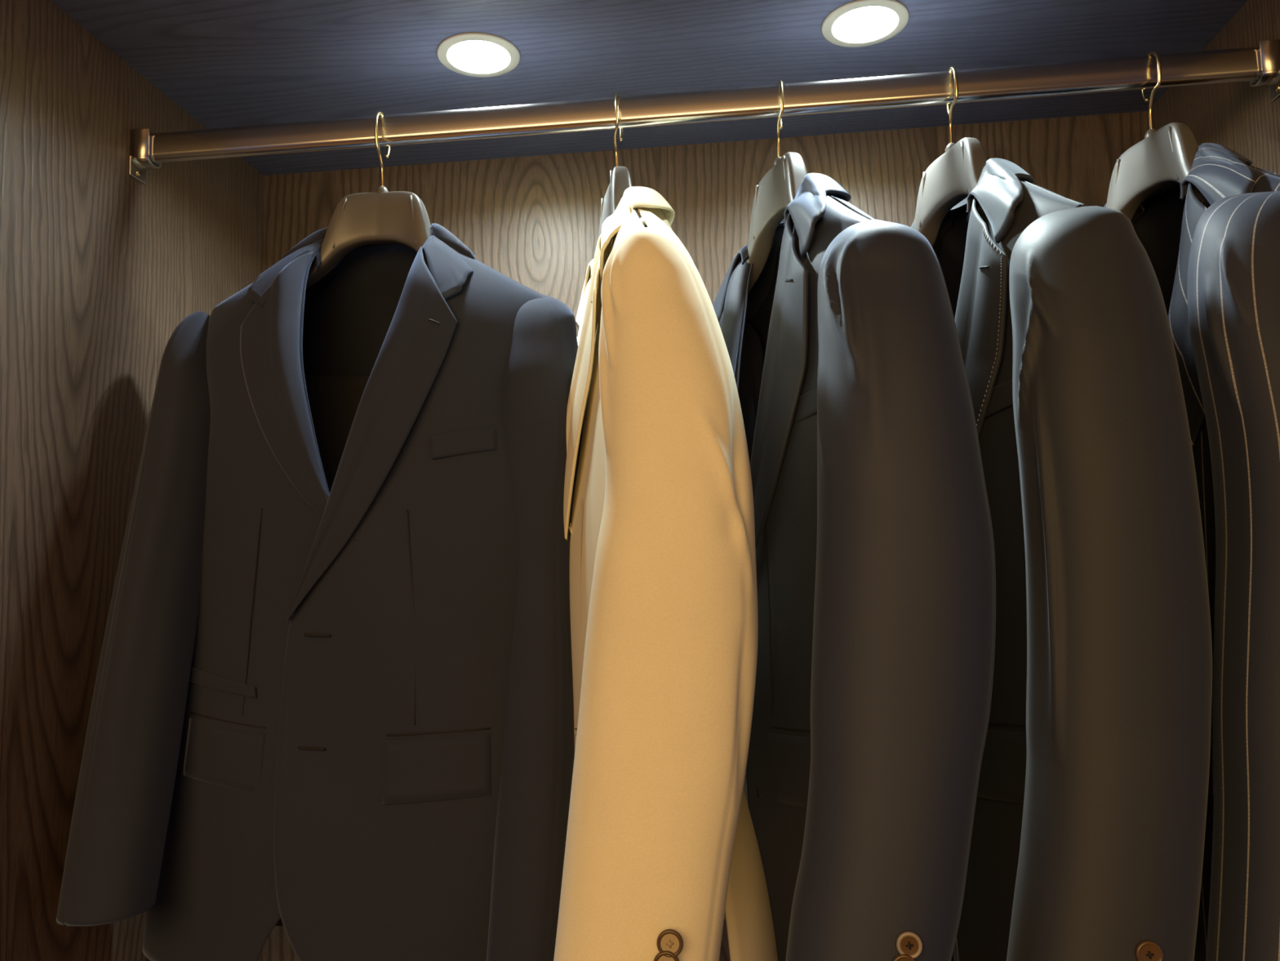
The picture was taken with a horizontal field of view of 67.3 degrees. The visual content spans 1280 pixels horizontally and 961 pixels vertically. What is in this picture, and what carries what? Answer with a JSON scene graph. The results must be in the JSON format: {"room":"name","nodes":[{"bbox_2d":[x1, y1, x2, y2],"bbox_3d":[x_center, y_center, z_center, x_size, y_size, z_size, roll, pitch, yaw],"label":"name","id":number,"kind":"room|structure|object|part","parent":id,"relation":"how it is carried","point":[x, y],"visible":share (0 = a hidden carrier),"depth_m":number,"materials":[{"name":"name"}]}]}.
{"room":"closet","nodes":[
{"label":"closet","id":0,"kind":"room"},
{"bbox_2d":[0,0,263,960],"bbox_3d":[-0.533,0.568,1.015,0.020,2.084,0.495,-2,-5,6],"label":"wall","id":1,"kind":"structure","parent":0,"point":[100,265],"depth_m":0.93,"materials":[{"name":"brown wood"}]},
{"bbox_2d":[128,128,161,184],"bbox_3d":[-0.544,-0.357,1.058,0.021,0.051,0.028,-2,-5,6],"label":"bracket","id":2,"kind":"object","parent":1,"relation":"attached to","point":[140,161],"visible":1,"depth_m":1.05,"materials":[{"name":"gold metal"}]},
{"bbox_2d":[149,46,1262,164],"bbox_3d":[0.036,-0.388,1.003,1.187,0.033,0.016,-2,-5,6],"label":"hanging rail","id":3,"kind":"object","parent":2,"relation":"attached to","point":[1237,64],"visible":1,"depth_m":0.99,"materials":[{"name":"gold metal"}]},
{"bbox_2d":[306,111,431,288],"bbox_3d":[-0.281,-0.269,1.021,0.344,0.252,0.047,-3,-5,9],"label":"hanger","id":4,"kind":"object","parent":3,"relation":"hanging from","point":[359,220],"visible":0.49,"depth_m":1.01,"materials":[{"name":"brown plastic"}]},
{"bbox_2d":[56,222,585,960],"bbox_3d":[-0.287,0.102,0.954,0.474,0.768,0.227,-2,-5,6],"label":"suit jacket","id":5,"kind":"object","parent":4,"relation":"hanging from","point":[332,704],"visible":0.95,"depth_m":0.91,"materials":[{"name":"grey fabric"}]},
{"bbox_3d":[-0.388,0.108,0.965,0.255,0.735,0.096,-2,-5,6],"label":"panel","id":6,"kind":"part","parent":5,"relation":"part of","materials":[{"name":"grey fabric"}]},
{"bbox_3d":[-0.290,0.114,1.030,0.430,0.757,0.074,-3,-5,9],"label":"panel","id":7,"kind":"part","parent":5,"relation":"part of","materials":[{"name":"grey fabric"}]},
{"bbox_3d":[-0.216,0.110,0.935,0.259,0.743,0.083,-2,-5,6],"label":"panel","id":8,"kind":"part","parent":5,"relation":"part of","materials":[{"name":"grey fabric"}]},
{"bbox_2d":[598,93,635,246],"bbox_3d":[-0.029,-0.283,0.997,0.033,0.243,0.344,-1,-5,-9],"label":"hanger","id":9,"kind":"object","parent":3,"relation":"hanging from","point":[620,180],"visible":0.34,"depth_m":0.96,"materials":[{"name":"grey plastic"}]},
{"bbox_2d":[553,186,777,960],"bbox_3d":[0.001,0.088,0.944,0.218,0.757,0.596,-1,-5,-8],"label":"suit jacket","id":10,"kind":"object","parent":9,"relation":"hanging from","point":[661,848],"visible":0.94,"depth_m":0.69,"materials":[{"name":"beige fabric"}]},
{"bbox_3d":[-0.035,0.093,0.876,0.127,0.736,0.239,-2,-5,6],"label":"panel","id":11,"kind":"part","parent":10,"relation":"part of","materials":[{"name":"beige fabric"}]},
{"bbox_3d":[0.049,0.094,0.974,0.115,0.747,0.420,-1,-5,-9],"label":"panel","id":12,"kind":"part","parent":10,"relation":"part of","materials":[{"name":"beige fabric"}]},
{"bbox_2d":[746,80,807,293],"bbox_3d":[0.139,-0.291,0.981,0.035,0.241,0.344,0,-5,-14],"label":"hanger","id":13,"kind":"object","parent":3,"relation":"hanging from","point":[780,186],"visible":0.5,"depth_m":0.99,"materials":[{"name":"grey plastic"}]},
{"bbox_2d":[712,173,995,960],"bbox_3d":[0.140,0.080,0.925,0.189,0.757,0.586,-1,-5,-10],"label":"suit jacket","id":14,"kind":"object","parent":13,"relation":"hanging from","point":[876,571],"visible":0.72,"depth_m":0.69,"materials":[{"name":"fabric"}]},
{"bbox_3d":[0.096,0.102,1.038,0.082,0.736,0.215,0,-5,-14],"label":"panel","id":15,"kind":"part","parent":14,"relation":"part of","materials":[{"name":"fabric"}]},
{"bbox_3d":[0.149,0.080,0.822,0.076,0.736,0.180,0,-5,-14],"label":"panel","id":16,"kind":"part","parent":14,"relation":"part of","materials":[{"name":"fabric"}]},
{"bbox_2d":[913,66,987,247],"bbox_3d":[0.310,-0.299,0.964,0.034,0.239,0.344,-1,-5,-12],"label":"hanger","id":17,"kind":"object","parent":3,"relation":"hanging from","point":[950,178],"visible":0.56,"depth_m":0.96,"materials":[{"name":"grey plastic"}]},
{"bbox_2d":[911,158,1212,960],"bbox_3d":[0.307,0.071,0.910,0.196,0.757,0.580,-1,-5,-6],"label":"suit jacket","id":18,"kind":"object","parent":17,"relation":"hanging from","point":[1087,841],"visible":0.62,"depth_m":0.68,"materials":[{"name":"grey fabric"}]},
{"bbox_3d":[0.364,0.077,0.940,0.069,0.747,0.420,-1,-5,-12],"label":"panel","id":19,"kind":"part","parent":18,"relation":"part of","materials":[{"name":"grey fabric"}]},
{"bbox_3d":[0.314,0.073,0.813,0.081,0.736,0.196,0,-5,-14],"label":"panel","id":20,"kind":"part","parent":18,"relation":"part of","materials":[{"name":"grey fabric"}]},
{"bbox_2d":[1106,50,1210,222],"bbox_3d":[0.501,-0.306,0.946,0.034,0.239,0.344,-1,-5,-10],"label":"hanger","id":21,"kind":"object","parent":3,"relation":"hanging from","point":[1165,157],"visible":0.48,"depth_m":0.94,"materials":[{"name":"grey plastic"}]},
{"bbox_2d":[1103,142,1279,960],"bbox_3d":[0.489,0.064,0.895,0.225,0.757,0.565,-2,-5,1],"label":"suit jacket","id":22,"kind":"object","parent":21,"relation":"hanging from","point":[1216,266],"visible":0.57,"depth_m":0.69,"materials":[{"name":"fabric"}]},
{"bbox_3d":[0.556,0.069,0.920,0.069,0.747,0.420,-1,-5,-10],"label":"panel","id":23,"kind":"part","parent":22,"relation":"part of","materials":[{"name":"fabric"}]},
{"bbox_3d":[0.505,0.066,0.806,0.078,0.736,0.214,0,-5,-19],"label":"panel","id":24,"kind":"part","parent":22,"relation":"part of","materials":[{"name":"fabric"}]},
{"bbox_2d":[50,0,1248,175],"bbox_3d":[0.037,-0.488,1.050,1.189,0.030,0.495,-2,-5,6],"label":"ceiling","id":25,"kind":"structure","parent":0,"point":[224,63],"depth_m":1.06,"materials":[{"name":"blue wood"}]},
{"bbox_2d":[436,32,519,77],"bbox_3d":[-0.177,-0.474,1.054,0.090,0.022,0.090,-2,-5,6],"label":"recessed light","id":26,"kind":"object","parent":25,"relation":"in","point":[477,55],"visible":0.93,"depth_m":1.07,"materials":[{"name":"grey"}]},
{"bbox_2d":[821,0,909,47],"bbox_3d":[0.237,-0.490,1.014,0.090,0.022,0.090,-2,-5,6],"label":"recessed light","id":27,"kind":"object","parent":25,"relation":"in","point":[858,23],"visible":0.99,"depth_m":1.03,"materials":[{"name":"grey"}]},
{"bbox_2d":[259,111,1149,960],"bbox_3d":[0.094,0.566,1.211,1.229,2.084,0.018,-2,-5,6],"label":"wall","id":28,"kind":"structure","parent":0,"point":[534,220],"depth_m":1.29,"materials":[{"name":"brown wood"}]},
{"bbox_2d":[1147,0,1279,174],"bbox_3d":[0.670,0.520,0.899,0.020,2.084,0.495,-2,-5,6],"label":"wall","id":29,"kind":"structure","parent":0,"point":[1241,117],"depth_m":1.02,"materials":[{"name":"brown wood"}]},
{"bbox_2d":[1249,39,1279,102],"bbox_3d":[0.617,-0.403,0.946,0.021,0.051,0.028,-2,-5,6],"label":"bracket","id":30,"kind":"object","parent":29,"relation":"attached to","point":[1269,50],"visible":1,"depth_m":0.94,"materials":[{"name":"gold metal"}]}
]}

